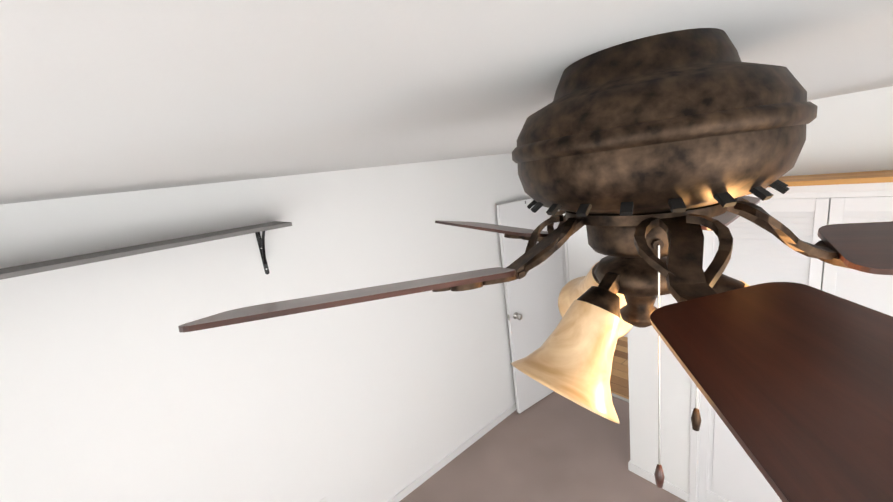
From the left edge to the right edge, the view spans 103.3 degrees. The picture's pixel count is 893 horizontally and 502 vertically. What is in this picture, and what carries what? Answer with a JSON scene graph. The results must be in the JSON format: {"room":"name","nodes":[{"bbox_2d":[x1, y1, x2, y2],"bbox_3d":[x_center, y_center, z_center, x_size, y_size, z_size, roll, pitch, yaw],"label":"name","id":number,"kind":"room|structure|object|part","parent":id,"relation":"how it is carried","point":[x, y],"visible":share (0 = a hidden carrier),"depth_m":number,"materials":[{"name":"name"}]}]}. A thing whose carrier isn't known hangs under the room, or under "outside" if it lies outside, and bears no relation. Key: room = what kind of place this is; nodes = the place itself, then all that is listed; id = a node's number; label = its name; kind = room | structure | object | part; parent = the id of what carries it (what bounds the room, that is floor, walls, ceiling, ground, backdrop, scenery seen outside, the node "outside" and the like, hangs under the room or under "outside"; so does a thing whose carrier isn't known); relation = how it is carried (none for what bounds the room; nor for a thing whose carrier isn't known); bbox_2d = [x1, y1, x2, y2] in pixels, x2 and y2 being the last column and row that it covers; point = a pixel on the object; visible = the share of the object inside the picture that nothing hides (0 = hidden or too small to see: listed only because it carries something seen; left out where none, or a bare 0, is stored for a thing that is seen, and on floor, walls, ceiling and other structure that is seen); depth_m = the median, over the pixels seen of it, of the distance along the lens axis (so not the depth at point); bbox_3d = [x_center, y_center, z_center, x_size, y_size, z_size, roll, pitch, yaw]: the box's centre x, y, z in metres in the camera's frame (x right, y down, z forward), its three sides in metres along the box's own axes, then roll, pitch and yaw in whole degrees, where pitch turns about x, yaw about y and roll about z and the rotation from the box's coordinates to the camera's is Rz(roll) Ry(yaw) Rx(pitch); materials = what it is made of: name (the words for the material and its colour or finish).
{"room":"bedroom","nodes":[
{"label":"bedroom","id":0,"kind":"room"},
{"bbox_2d":[0,153,530,501],"bbox_3d":[-0.658,0.725,2.352,4.670,2.440,0.100,-17,15,-37],"label":"wall","id":1,"kind":"structure","parent":0,"point":[116,385],"depth_m":1.94,"materials":[{"name":"white paint"}]},
{"bbox_2d":[0,221,291,279],"bbox_3d":[-1.312,0.128,1.494,1.255,0.279,0.290,-17,15,-37],"label":"wall shelf","id":2,"kind":"object","parent":1,"relation":"attached to","point":[42,266],"visible":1,"depth_m":1.44,"materials":[{"name":"grey paint"}]},
{"bbox_2d":[387,403,516,501],"bbox_3d":[-0.469,1.880,2.559,4.470,0.065,0.012,-17,15,-37],"label":"baseboard","id":3,"kind":"structure","parent":1,"relation":"attached to","point":[469,442],"depth_m":2.95,"materials":[{"name":"white paint"}]},
{"bbox_2d":[0,0,892,203],"bbox_3d":[0.348,-0.566,1.645,5.950,0.100,6.050,-17,15,-37],"label":"ceiling","id":4,"kind":"structure","parent":0,"point":[97,97],"depth_m":0.36,"materials":[{"name":"white paint"}]},
{"bbox_2d":[178,28,892,501],"bbox_3d":[0.282,0.027,0.508,1.073,0.554,1.106,-17,15,-37],"label":"ceiling fan","id":5,"kind":"object","parent":4,"relation":"hanging from","point":[644,159],"depth_m":0.32,"materials":[{"name":"brown metal"}]},
{"bbox_3d":[-0.105,0.054,0.442,0.375,0.006,0.140,-9,0,-6],"label":"ceiling fan blade","id":6,"kind":"part","parent":5,"relation":"part of","materials":[{"name":"brown wood"}]},
{"bbox_3d":[0.103,-0.054,0.812,0.140,0.006,0.375,0,8,-26],"label":"ceiling fan blade","id":7,"kind":"part","parent":5,"relation":"part of","materials":[{"name":"brown wood"}]},
{"bbox_3d":[0.154,0.140,0.442,0.146,0.148,0.137,-17,15,-37],"label":"lamp shade","id":8,"kind":"part","parent":5,"relation":"part of","materials":[{"name":"beige glass"}]},
{"bbox_3d":[0.530,-0.091,0.722,0.375,0.006,0.140,-18,28,-41],"label":"ceiling fan blade","id":9,"kind":"part","parent":5,"relation":"part of","materials":[{"name":"brown wood"}]},
{"bbox_3d":[0.194,0.084,0.123,0.140,0.006,0.375,-17,10,14],"label":"ceiling fan blade","id":10,"kind":"part","parent":5,"relation":"part of","materials":[{"name":"brown wood"}]},
{"bbox_3d":[0.586,-0.006,0.296,0.375,0.006,0.140,-1,26,29],"label":"ceiling fan blade","id":11,"kind":"part","parent":5,"relation":"part of","materials":[{"name":"brown wood"}]},
{"bbox_2d":[400,391,686,501],"bbox_3d":[0.773,2.128,1.049,4.620,0.100,4.150,-17,15,-37],"label":"floor carpet","id":12,"kind":"object","parent":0,"point":[554,446],"depth_m":2.81,"materials":[{"name":"beige carpet"}]},
{"bbox_2d":[567,225,606,280],"bbox_3d":[1.962,-0.119,4.623,0.100,2.440,3.600,-17,15,-37],"label":"wall","id":13,"kind":"structure","parent":0,"point":[584,257],"depth_m":4.78,"materials":[{"name":"white paint"}]},
{"bbox_2d":[562,214,569,285],"bbox_3d":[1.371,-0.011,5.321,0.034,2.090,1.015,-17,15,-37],"label":"door frame","id":14,"kind":"structure","parent":13,"relation":"attached to","point":[566,261],"depth_m":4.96,"materials":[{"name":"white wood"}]},
{"bbox_2d":[610,336,628,398],"bbox_3d":[1.658,1.255,4.519,1.330,0.100,3.600,-17,15,-37],"label":"floor","id":15,"kind":"structure","parent":0,"point":[619,381],"depth_m":3.87,"materials":[{"name":"brown wood"}]},
{"bbox_2d":[628,86,892,501],"bbox_3d":[1.986,0.545,1.557,0.100,2.440,2.270,-17,15,-37],"label":"wall","id":16,"kind":"structure","parent":0,"point":[675,397],"depth_m":2.23,"materials":[{"name":"white paint"}]},
{"bbox_2d":[631,463,688,501],"bbox_3d":[1.497,1.631,2.499,0.012,0.065,0.379,-17,15,-37],"label":"baseboard","id":17,"kind":"structure","parent":16,"relation":"attached to","point":[667,486],"depth_m":2.46,"materials":[{"name":"white paint"}]},
{"bbox_2d":[698,198,829,501],"bbox_3d":[1.688,0.708,1.956,0.028,1.990,0.458,-17,15,-37],"label":"closet door leaf","id":18,"kind":"structure","parent":16,"relation":"in","point":[729,471],"depth_m":1.86,"materials":[{"name":"white paint"}]},
{"bbox_2d":[689,182,892,501],"bbox_3d":[2.136,0.730,1.427,0.114,2.099,1.930,-17,15,-37],"label":"trim","id":19,"kind":"structure","parent":16,"relation":"attached to","point":[854,190],"depth_m":1.62,"materials":[{"name":"white paint"}]},
{"bbox_2d":[769,170,892,186],"bbox_3d":[1.931,-0.150,1.069,0.250,0.232,2.845,-17,15,-37],"label":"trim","id":20,"kind":"structure","parent":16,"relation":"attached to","point":[884,176],"depth_m":1.39,"materials":[{"name":"brown wood"}]},
{"bbox_2d":[822,196,892,316],"bbox_3d":[1.966,0.750,1.589,0.068,1.990,0.458,-17,15,-37],"label":"closet door leaf","id":21,"kind":"structure","parent":16,"relation":"in","point":[872,291],"depth_m":1.54,"materials":[{"name":"white paint"}]},
{"bbox_2d":[821,198,830,289],"bbox_3d":[2.654,0.396,1.832,0.100,2.440,3.050,-17,15,-37],"label":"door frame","id":22,"kind":"structure","parent":0,"point":[827,224],"depth_m":2.07,"materials":[{"name":"white paint"}]},
{"bbox_2d":[611,393,628,402],"bbox_3d":[1.589,1.417,3.568,0.040,0.006,0.760,-17,15,-37],"label":"trim","id":23,"kind":"structure","parent":22,"relation":"attached to","point":[619,397],"depth_m":3.44,"materials":[{"name":"silver metal"}]},
{"bbox_3d":[1.299,-0.756,3.095,0.100,0.390,0.800,-17,15,-37],"label":"wall","id":24,"kind":"structure","parent":0,"visible":0},
{"bbox_2d":[496,198,563,413],"bbox_3d":[0.875,0.504,3.398,0.776,2.015,0.171,-15,14,-31],"label":"hall door","id":25,"kind":"structure","parent":24,"relation":"in","point":[534,316],"depth_m":3.32,"materials":[{"name":"white paint"}]}
]}

